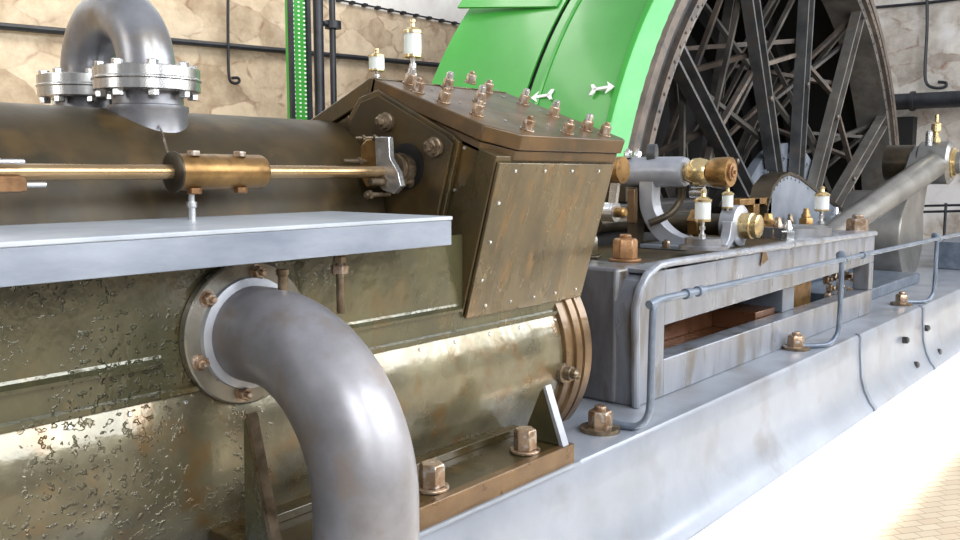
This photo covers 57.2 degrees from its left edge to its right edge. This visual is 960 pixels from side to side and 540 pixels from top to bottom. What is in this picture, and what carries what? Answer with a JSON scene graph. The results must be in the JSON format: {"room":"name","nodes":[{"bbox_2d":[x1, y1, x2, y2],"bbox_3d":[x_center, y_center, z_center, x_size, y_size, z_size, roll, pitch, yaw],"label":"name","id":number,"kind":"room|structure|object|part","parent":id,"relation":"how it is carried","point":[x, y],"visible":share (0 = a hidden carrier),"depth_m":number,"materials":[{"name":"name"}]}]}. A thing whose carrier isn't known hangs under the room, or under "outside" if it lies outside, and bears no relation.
{"room":"steam engine room","nodes":[
{"label":"steam engine room","id":0,"kind":"room"},
{"bbox_2d":[0,0,468,118],"bbox_3d":[-4.392,-2.489,8.792,0.300,6.200,24.200,5,8,40],"label":"wall","id":1,"kind":"structure","parent":0,"point":[261,91],"depth_m":10.51,"materials":[{"name":"stone"}]},
{"bbox_2d":[0,22,439,66],"bbox_3d":[-1.140,-2.896,12.317,0.070,0.388,11.912,5,8,40],"label":"conduit","id":2,"kind":"object","parent":1,"relation":"attached to","point":[3,26],"visible":0.36,"depth_m":10.14,"materials":[{"name":"black metal"}]},
{"bbox_2d":[226,0,240,84],"bbox_3d":[-2.868,-2.681,10.213,0.036,1.048,0.179,5,8,40],"label":"hanging wire","id":3,"kind":"object","parent":2,"relation":"hanging from","point":[227,1],"visible":1,"depth_m":10.16,"materials":[{"name":"black metal"}]},
{"bbox_2d":[336,0,459,24],"bbox_3d":[-0.577,-3.676,12.963,0.070,0.063,6.770,5,8,40],"label":"wire","id":4,"kind":"object","parent":1,"relation":"attached to","point":[349,2],"visible":0.53,"depth_m":12.24,"materials":[{"name":"black metal"}]},
{"bbox_2d":[823,413,959,539],"bbox_3d":[2.169,1.249,3.692,17.200,0.100,24.200,5,8,40],"label":"floor","id":5,"kind":"structure","parent":0,"point":[920,500],"depth_m":4.27,"materials":[{"name":"beige tile"}]},
{"bbox_2d":[285,0,312,119],"bbox_3d":[-1.922,-2.337,9.240,0.140,5.800,0.275,5,8,40],"label":"column","id":6,"kind":"structure","parent":5,"relation":"on","point":[297,12],"depth_m":9.24,"materials":[{"name":"metal"}]},
{"bbox_2d":[313,0,324,115],"bbox_3d":[-1.727,-2.358,9.426,0.109,5.800,0.109,5,8,40],"label":"riser pipe","id":7,"kind":"object","parent":5,"relation":"on","point":[318,28],"visible":0.48,"depth_m":9.39,"materials":[{"name":"metal"}]},
{"bbox_2d":[323,0,340,104],"bbox_3d":[-1.612,-2.373,9.563,0.179,5.800,0.229,5,8,40],"label":"riser pipe","id":8,"kind":"object","parent":5,"relation":"on","point":[332,25],"visible":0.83,"depth_m":9.54,"materials":[{"name":"metal"}]},
{"bbox_3d":[-1.624,-2.655,9.517,0.059,0.059,0.190,5,8,40],"label":"clamp arm","id":9,"kind":"part","parent":8,"relation":"part of"},
{"bbox_2d":[432,0,675,156],"bbox_3d":[1.766,-1.588,9.457,2.330,4.976,5.337,5,8,40],"label":"guard","id":10,"kind":"object","parent":5,"relation":"on","point":[594,57],"visible":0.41,"depth_m":7.77,"materials":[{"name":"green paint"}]},
{"bbox_2d":[420,242,959,539],"bbox_3d":[2.031,0.566,6.551,1.847,0.625,17.500,5,8,40],"label":"bed","id":11,"kind":"object","parent":5,"relation":"on","point":[707,446],"visible":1,"depth_m":4.31,"materials":[{"name":"grey paint"}]},
{"bbox_2d":[0,234,591,539],"bbox_3d":[-1.277,0.498,2.237,1.230,1.035,4.690,5,8,40],"label":"cylinder","id":12,"kind":"object","parent":11,"relation":"on","point":[106,433],"visible":0.76,"depth_m":2.40,"materials":[{"name":"brown metal"}]},
{"bbox_2d":[0,102,384,224],"bbox_3d":[-1.885,-0.044,2.203,0.834,0.820,3.950,5,8,40],"label":"cylinder","id":13,"kind":"object","parent":12,"relation":"on","point":[33,133],"visible":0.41,"depth_m":2.73,"materials":[{"name":"metal"}]},
{"bbox_2d":[35,0,201,132],"bbox_3d":[-1.252,-0.710,3.026,0.744,0.511,0.344,5,8,40],"label":"pipe","id":14,"kind":"object","parent":13,"relation":"attached to","point":[117,56],"visible":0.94,"depth_m":2.85,"materials":[{"name":"metal"}]},
{"bbox_2d":[55,97,111,107],"bbox_3d":[-1.406,-0.550,3.173,0.260,0.160,0.260,5,8,40],"label":"pipe stub","id":15,"kind":"object","parent":14,"relation":"attached to","point":[95,102],"depth_m":3.06,"materials":[{"name":"silver metal"}]},
{"bbox_2d":[107,90,188,132],"bbox_3d":[-1.099,-0.521,2.918,0.260,0.160,0.260,5,8,40],"label":"pipe stub","id":16,"kind":"object","parent":14,"relation":"attached to","point":[147,108],"depth_m":2.82,"materials":[{"name":"silver metal"}]},
{"bbox_2d":[0,211,451,287],"bbox_3d":[-1.468,0.006,1.629,0.592,0.092,3.600,5,8,40],"label":"plate","id":17,"kind":"object","parent":12,"relation":"attached to","point":[30,254],"visible":1,"depth_m":2.18,"materials":[{"name":"grey metal"}]},
{"bbox_2d":[0,159,46,193],"bbox_3d":[-1.190,-0.226,2.197,0.101,0.238,0.180,5,8,40],"label":"guide","id":18,"kind":"object","parent":17,"relation":"on","point":[8,184],"visible":1,"depth_m":2.18,"materials":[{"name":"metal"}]},
{"bbox_2d":[186,194,196,219],"bbox_3d":[-0.854,-0.200,2.605,0.032,0.100,0.032,5,8,40],"label":"support post","id":19,"kind":"object","parent":17,"relation":"on","point":[191,205],"visible":0.84,"depth_m":2.60,"materials":[{"name":"metal"}]},
{"bbox_2d":[0,150,384,193],"bbox_3d":[-1.256,-0.235,2.118,0.120,0.128,2.860,5,8,40],"label":"rod","id":20,"kind":"object","parent":19,"relation":"on","point":[194,172],"visible":0.99,"depth_m":2.57,"materials":[{"name":"metal"}]},
{"bbox_3d":[-1.256,-0.236,2.118,0.043,0.043,2.860,5,8,40],"label":"rod","id":21,"kind":"part","parent":20,"relation":"part of","materials":[{"name":"metal"}]},
{"bbox_3d":[-1.468,-0.034,1.624,0.592,0.012,3.600,5,8,40],"label":"plate","id":22,"kind":"part","parent":17,"relation":"part of","materials":[{"name":"grey metal"}]},
{"bbox_2d":[331,255,347,313],"bbox_3d":[-0.417,0.037,2.624,0.046,0.185,0.052,5,8,40],"label":"bolt","id":23,"kind":"object","parent":17,"relation":"attached to","point":[339,268],"visible":0.84,"depth_m":2.61,"materials":[{"name":"brown metal"}]},
{"bbox_3d":[-1.229,0.178,2.063,0.310,0.360,4.540,5,8,40],"label":"casing","id":24,"kind":"part","parent":12,"relation":"part of","materials":[{"name":"brown metal"}]},
{"bbox_2d":[179,262,419,539],"bbox_3d":[-0.427,0.667,2.341,0.632,1.355,0.406,5,8,40],"label":"pipe","id":25,"kind":"object","parent":12,"relation":"attached to","point":[247,334],"visible":0.99,"depth_m":2.17,"materials":[{"name":"grey metal"}]},
{"bbox_3d":[-0.262,0.697,2.920,0.475,0.028,1.320,5,8,40],"label":"foot plate","id":26,"kind":"part","parent":12,"relation":"part of","materials":[{"name":"brown metal"}]},
{"bbox_2d":[311,66,624,318],"bbox_3d":[-0.186,-0.333,3.727,1.314,1.077,0.925,5,8,40],"label":"chest","id":27,"kind":"object","parent":12,"relation":"on","point":[524,184],"visible":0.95,"depth_m":3.30,"materials":[{"name":"brown metal"}]},
{"bbox_2d":[368,48,384,77],"bbox_3d":[-0.404,-0.800,3.442,0.068,0.134,0.068,5,8,40],"label":"cup","id":28,"kind":"object","parent":27,"relation":"on","point":[376,59],"visible":0.83,"depth_m":3.42,"materials":[{"name":"metal"}]},
{"bbox_3d":[-0.404,-0.755,3.447,0.028,0.044,0.028,5,8,40],"label":"stem","id":29,"kind":"part","parent":28,"relation":"part of","materials":[{"name":"metal"}]},
{"bbox_2d":[369,68,384,71],"bbox_3d":[-0.404,-0.781,3.444,0.064,0.009,0.064,5,8,40],"label":"cup","id":30,"kind":"object","parent":28,"relation":"on","point":[370,69],"depth_m":3.42,"materials":[{"name":"gold metal"}]},
{"bbox_2d":[342,135,413,199],"bbox_3d":[-0.352,-0.380,3.243,0.229,0.233,0.273,2,7,19],"label":"bracket","id":31,"kind":"object","parent":27,"relation":"attached to","point":[375,151],"visible":0.92,"depth_m":3.17,"materials":[{"name":"metal"}]},
{"bbox_3d":[-0.325,-0.377,3.168,0.130,0.204,0.024,5,8,40],"label":"bracket plate","id":32,"kind":"part","parent":31,"relation":"part of","materials":[{"name":"metal"}]},
{"bbox_3d":[-0.302,-0.382,3.344,0.609,0.609,0.022,5,8,40],"label":"plate","id":33,"kind":"part","parent":27,"relation":"part of","materials":[{"name":"brown metal"}]},
{"bbox_2d":[403,18,421,77],"bbox_3d":[-0.268,-0.883,3.502,0.077,0.234,0.077,5,8,40],"label":"cup","id":34,"kind":"object","parent":27,"relation":"on","point":[412,34],"visible":0.84,"depth_m":3.47,"materials":[{"name":"metal"}]},
{"bbox_3d":[-0.268,-0.805,3.511,0.032,0.077,0.032,5,8,40],"label":"stem","id":35,"kind":"part","parent":34,"relation":"part of","materials":[{"name":"metal"}]},
{"bbox_2d":[404,53,421,58],"bbox_3d":[-0.268,-0.851,3.506,0.073,0.015,0.073,5,8,40],"label":"cup","id":36,"kind":"object","parent":34,"relation":"on","point":[406,55],"depth_m":3.48,"materials":[{"name":"gold metal"}]},
{"bbox_3d":[0.247,-0.131,3.426,0.168,0.567,0.756,5,8,40],"label":"panel","id":37,"kind":"part","parent":27,"relation":"part of","materials":[{"name":"brown metal"}]},
{"bbox_2d":[580,422,619,436],"bbox_3d":[0.507,0.667,3.712,0.170,0.022,0.170,5,8,40],"label":"washer","id":38,"kind":"object","parent":11,"relation":"in","point":[588,429],"depth_m":3.66,"materials":[{"name":"brown metal"}]},
{"bbox_2d":[664,303,774,348],"bbox_3d":[1.071,0.378,5.239,0.720,0.190,1.700,5,8,40],"label":"trough","id":39,"kind":"object","parent":11,"relation":"on","point":[711,322],"visible":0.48,"depth_m":5.48,"materials":[{"name":"orange metal"}]},
{"bbox_2d":[580,214,877,407],"bbox_3d":[1.497,0.055,5.793,1.122,0.779,3.796,5,8,40],"label":"frame","id":40,"kind":"object","parent":11,"relation":"on","point":[621,276],"visible":0.62,"depth_m":4.58,"materials":[{"name":"metal"}]},
{"bbox_2d":[596,183,711,245],"bbox_3d":[1.366,-0.174,6.175,0.800,0.980,2.800,5,8,40],"label":"housing","id":41,"kind":"object","parent":40,"relation":"attached to","point":[607,232],"visible":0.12,"depth_m":5.71,"materials":[{"name":"metal"}]},
{"bbox_2d":[601,157,629,221],"bbox_3d":[0.761,-0.454,4.948,0.140,0.364,0.148,5,8,40],"label":"lever arm","id":42,"kind":"object","parent":41,"relation":"attached to","point":[612,211],"visible":0.9,"depth_m":4.93,"materials":[{"name":"metal"}]},
{"bbox_3d":[0.757,-0.444,4.953,0.077,0.241,0.030,5,8,40],"label":"lever","id":43,"kind":"part","parent":42,"relation":"part of","materials":[{"name":"metal"}]},
{"bbox_2d":[627,182,706,250],"bbox_3d":[1.118,-0.312,5.189,0.402,0.435,0.464,-3,7,-25],"label":"stand","id":44,"kind":"object","parent":40,"relation":"on","point":[643,201],"visible":0.78,"depth_m":5.21,"materials":[{"name":"grey metal"}]},
{"bbox_3d":[0.941,-0.325,5.310,0.061,0.350,0.100,5,8,40],"label":"post","id":45,"kind":"part","parent":44,"relation":"part of","materials":[{"name":"brown metal"}]},
{"bbox_3d":[1.121,-0.316,5.221,0.351,0.435,0.138,2,7,20],"label":"curved leg","id":46,"kind":"part","parent":44,"relation":"part of","materials":[{"name":"grey metal"}]},
{"bbox_3d":[1.096,-0.375,5.152,0.223,0.245,0.061,0,6,-3],"label":"link arm","id":47,"kind":"part","parent":44,"relation":"part of","materials":[{"name":"brown metal"}]},
{"bbox_2d":[620,144,736,187],"bbox_3d":[0.813,-0.640,5.409,1.604,0.255,0.180,5,8,40],"label":"shaft","id":48,"kind":"object","parent":44,"relation":"on","point":[675,171],"visible":0.83,"depth_m":5.07,"materials":[{"name":"grey metal"}]},
{"bbox_3d":[1.152,-0.113,5.313,0.780,0.048,2.400,5,8,40],"label":"plate","id":49,"kind":"part","parent":40,"relation":"part of","materials":[{"name":"metal"}]},
{"bbox_2d":[679,237,727,250],"bbox_3d":[1.208,-0.144,4.765,0.258,0.060,0.258,5,8,40],"label":"disc","id":50,"kind":"object","parent":40,"relation":"on","point":[690,243],"visible":0.99,"depth_m":4.68,"materials":[{"name":"grey metal"}]},
{"bbox_2d":[694,189,711,237],"bbox_3d":[1.198,-0.304,4.735,0.094,0.264,0.094,5,8,40],"label":"cup","id":51,"kind":"object","parent":50,"relation":"on","point":[702,203],"visible":1,"depth_m":4.70,"materials":[{"name":"metal"}]},
{"bbox_3d":[1.198,-0.216,4.745,0.038,0.087,0.038,5,8,40],"label":"stem","id":52,"kind":"part","parent":51,"relation":"part of","materials":[{"name":"metal"}]},
{"bbox_2d":[694,219,710,221],"bbox_3d":[1.198,-0.268,4.739,0.088,0.017,0.088,5,8,40],"label":"cup","id":53,"kind":"object","parent":51,"relation":"on","point":[696,220],"depth_m":4.70,"materials":[{"name":"gold metal"}]},
{"bbox_2d":[644,205,763,247],"bbox_3d":[1.220,-0.291,5.592,1.090,0.260,0.408,5,8,40],"label":"shaft","id":54,"kind":"object","parent":40,"relation":"on","point":[735,225],"visible":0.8,"depth_m":5.33,"materials":[{"name":"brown metal"}]},
{"bbox_2d":[721,187,733,210],"bbox_3d":[1.502,-0.406,5.341,0.074,0.206,0.074,5,8,40],"label":"cup","id":55,"kind":"object","parent":54,"relation":"on","point":[727,196],"visible":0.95,"depth_m":5.31,"materials":[{"name":"metal"}]},
{"bbox_3d":[1.468,-0.207,5.267,0.060,0.165,0.217,5,8,40],"label":"bracket leg","id":56,"kind":"part","parent":54,"relation":"part of","materials":[{"name":"grey metal"}]},
{"bbox_2d":[733,197,771,214],"bbox_3d":[1.990,-0.400,6.525,0.120,0.270,0.579,5,8,40],"label":"bridge","id":57,"kind":"object","parent":40,"relation":"on","point":[752,204],"visible":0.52,"depth_m":6.47,"materials":[{"name":"gold metal"}]},
{"bbox_2d":[760,213,774,237],"bbox_3d":[2.014,-0.311,6.155,0.195,0.169,0.195,5,8,40],"label":"pipe fitting","id":58,"kind":"object","parent":40,"relation":"on","point":[768,218],"visible":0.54,"depth_m":6.12,"materials":[{"name":"brown metal"}]},
{"bbox_2d":[768,217,782,238],"bbox_3d":[2.044,-0.288,6.038,0.134,0.148,0.134,5,8,40],"label":"pipe fitting","id":59,"kind":"object","parent":40,"relation":"on","point":[778,223],"visible":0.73,"depth_m":6.01,"materials":[{"name":"brown metal"}]},
{"bbox_2d":[778,220,795,239],"bbox_3d":[2.069,-0.268,5.913,0.122,0.135,0.122,5,8,40],"label":"pipe fitting","id":60,"kind":"object","parent":40,"relation":"on","point":[787,233],"visible":0.9,"depth_m":5.89,"materials":[{"name":"metal"}]},
{"bbox_2d":[787,214,794,223],"bbox_3d":[2.422,-0.371,6.875,0.122,0.128,0.122,5,8,40],"label":"pipe fitting","id":61,"kind":"object","parent":40,"relation":"on","point":[790,216],"visible":0.43,"depth_m":6.85,"materials":[{"name":"brown metal"}]},
{"bbox_2d":[761,224,831,238],"bbox_3d":[2.194,-0.274,6.189,0.518,0.075,0.518,5,8,40],"label":"base plate","id":62,"kind":"object","parent":40,"relation":"on","point":[802,231],"visible":0.6,"depth_m":5.98,"materials":[{"name":"grey metal"}]},
{"bbox_2d":[750,172,843,224],"bbox_3d":[2.743,-0.578,7.427,0.160,0.499,2.056,5,8,40],"label":"guard","id":63,"kind":"object","parent":40,"relation":"on","point":[790,192],"visible":0.59,"depth_m":6.93,"materials":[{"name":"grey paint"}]},
{"bbox_2d":[799,208,812,224],"bbox_3d":[2.591,-0.405,6.997,0.146,0.168,0.146,5,8,40],"label":"pipe fitting","id":64,"kind":"object","parent":40,"relation":"on","point":[805,218],"visible":0.64,"depth_m":6.96,"materials":[{"name":"brown metal"}]},
{"bbox_2d":[774,270,852,313],"bbox_3d":[2.442,0.114,6.442,0.139,0.332,1.702,6,9,43],"label":"cluster","id":65,"kind":"object","parent":40,"relation":"attached to","point":[802,292],"visible":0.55,"depth_m":6.33,"materials":[{"name":"brown metal"}]},
{"bbox_3d":[2.112,0.132,6.087,0.100,0.290,0.730,5,8,40],"label":"backing plate","id":66,"kind":"part","parent":65,"relation":"part of","materials":[{"name":"brown metal"}]},
{"bbox_2d":[814,186,830,223],"bbox_3d":[2.537,-0.482,6.531,0.114,0.282,0.114,5,8,40],"label":"cup","id":67,"kind":"object","parent":40,"relation":"on","point":[821,205],"visible":1,"depth_m":6.49,"materials":[{"name":"metal"}]},
{"bbox_3d":[2.537,-0.388,6.541,0.047,0.093,0.047,5,8,40],"label":"stem","id":68,"kind":"part","parent":67,"relation":"part of","materials":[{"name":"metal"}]},
{"bbox_2d":[814,209,828,211],"bbox_3d":[2.537,-0.444,6.535,0.107,0.018,0.107,5,8,40],"label":"cup","id":69,"kind":"object","parent":67,"relation":"on","point":[817,210],"depth_m":6.49,"materials":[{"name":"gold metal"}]},
{"bbox_2d":[612,232,959,430],"bbox_3d":[3.610,-0.010,7.225,0.193,0.593,9.349,5,8,40],"label":"pipe","id":70,"kind":"object","parent":11,"relation":"on","point":[841,258],"visible":0.96,"depth_m":4.43,"materials":[{"name":"grey metal"}]},
{"bbox_3d":[0.742,0.379,3.821,0.186,0.569,0.413,5,8,40],"label":"post","id":71,"kind":"part","parent":70,"relation":"part of","materials":[{"name":"grey metal"}]},
{"bbox_3d":[2.114,0.213,5.441,0.341,0.544,0.050,-2,7,-21],"label":"post","id":72,"kind":"part","parent":70,"relation":"part of","materials":[{"name":"grey metal"}]},
{"bbox_3d":[3.793,-0.258,7.307,0.032,0.070,8.946,5,8,40],"label":"rail","id":73,"kind":"part","parent":70,"relation":"part of","materials":[{"name":"grey metal"}]},
{"bbox_3d":[3.660,0.013,7.281,0.341,0.533,0.050,-2,7,-21],"label":"post","id":74,"kind":"part","parent":70,"relation":"part of","materials":[{"name":"grey metal"}]},
{"bbox_2d":[781,344,809,351],"bbox_3d":[1.946,0.476,5.425,0.170,0.022,0.170,5,8,40],"label":"washer","id":75,"kind":"object","parent":11,"relation":"in","point":[786,347],"depth_m":5.37,"materials":[{"name":"brown metal"}]},
{"bbox_2d":[810,236,959,302],"bbox_3d":[4.742,-0.249,9.623,1.135,0.535,6.277,6,9,44],"label":"pedestal","id":76,"kind":"object","parent":11,"relation":"on","point":[884,282],"visible":0.18,"depth_m":8.39,"materials":[{"name":"grey metal"}]},
{"bbox_2d":[890,301,912,306],"bbox_3d":[3.460,0.276,7.224,0.170,0.022,0.170,5,8,40],"label":"washer","id":77,"kind":"object","parent":11,"relation":"in","point":[894,303],"depth_m":7.17,"materials":[{"name":"brown metal"}]},
{"bbox_2d":[628,0,898,207],"bbox_3d":[2.813,0.023,10.816,2.334,8.160,8.160,5,8,40],"label":"flywheel","id":78,"kind":"object","parent":5,"relation":"on","point":[803,88],"visible":0.27,"depth_m":10.72,"materials":[{"name":"metal"}]},
{"bbox_2d":[712,145,926,272],"bbox_3d":[3.405,-0.740,10.528,3.900,1.460,1.170,5,8,40],"label":"crank","id":79,"kind":"object","parent":78,"relation":"attached to","point":[903,224],"visible":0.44,"depth_m":9.37,"materials":[{"name":"grey metal"}]},
{"bbox_2d":[822,114,959,230],"bbox_3d":[3.901,-0.897,8.275,0.430,1.288,4.012,5,8,40],"label":"rod","id":80,"kind":"object","parent":79,"relation":"attached to","point":[938,162],"visible":0.84,"depth_m":8.65,"materials":[{"name":"grey metal"}]},
{"bbox_2d":[830,207,839,218],"bbox_3d":[3.051,-0.461,7.545,0.122,0.158,0.122,5,8,40],"label":"pipe fitting","id":81,"kind":"object","parent":80,"relation":"attached to","point":[835,212],"visible":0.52,"depth_m":7.52,"materials":[{"name":"metal"}]},
{"bbox_3d":[4.653,-0.729,9.545,0.150,1.232,1.010,5,8,40],"label":"arm","id":82,"kind":"part","parent":79,"relation":"part of","materials":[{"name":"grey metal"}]},
{"bbox_2d":[690,353,959,539],"bbox_3d":[2.743,0.974,5.670,0.440,0.008,20.000,5,8,40],"label":"trim","id":83,"kind":"structure","parent":5,"relation":"on","point":[811,499],"depth_m":4.72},
{"bbox_2d":[923,203,959,239],"bbox_3d":[6.952,-0.398,12.730,1.189,1.174,0.040,5,8,40],"label":"railing","id":84,"kind":"object","parent":5,"relation":"on","point":[945,211],"visible":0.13,"depth_m":12.83,"materials":[{"name":"black metal"}]},
{"bbox_3d":[6.953,-0.850,12.679,1.184,0.098,0.036,5,8,40],"label":"rail","id":85,"kind":"part","parent":84,"relation":"part of","materials":[{"name":"black metal"}]},
{"bbox_3d":[6.950,-0.936,12.672,1.184,0.093,0.036,5,8,40],"label":"rail","id":86,"kind":"part","parent":84,"relation":"part of","materials":[{"name":"metal"}]},
{"bbox_3d":[6.783,-0.403,12.872,0.037,1.152,0.037,-3,7,-27],"label":"post","id":87,"kind":"part","parent":84,"relation":"part of","materials":[{"name":"black metal"}]},
{"bbox_2d":[874,0,959,240],"bbox_3d":[9.206,-2.969,13.106,15.000,6.200,0.300,5,8,40],"label":"wall","id":88,"kind":"structure","parent":0,"point":[903,28],"depth_m":14.47,"materials":[{"name":"beige stone"}]},
{"bbox_2d":[897,116,917,144],"bbox_3d":[6.920,-2.315,14.773,0.712,0.482,0.300,5,8,40],"label":"wall recess","id":89,"kind":"structure","parent":88,"relation":"in","point":[907,126],"depth_m":14.51,"materials":[{"name":"black"}]},
{"bbox_2d":[876,0,958,8],"bbox_3d":[7.128,-4.358,14.396,2.411,0.079,0.048,5,8,40],"label":"conduit","id":90,"kind":"object","parent":88,"relation":"attached to","point":[933,1],"visible":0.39,"depth_m":14.42,"materials":[{"name":"metal"}]},
{"bbox_2d":[923,0,947,89],"bbox_3d":[7.384,-3.688,14.230,0.412,1.525,0.050,5,8,40],"label":"hanging wire","id":91,"kind":"object","parent":90,"relation":"hanging from","point":[927,84],"visible":1,"depth_m":14.30,"materials":[{"name":"black metal"}]},
{"bbox_2d":[894,91,959,110],"bbox_3d":[6.551,-2.777,14.638,6.000,0.316,0.316,5,8,40],"label":"pipe","id":92,"kind":"object","parent":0,"point":[912,101],"visible":0.34,"depth_m":14.03,"materials":[{"name":"black metal"}]}
]}

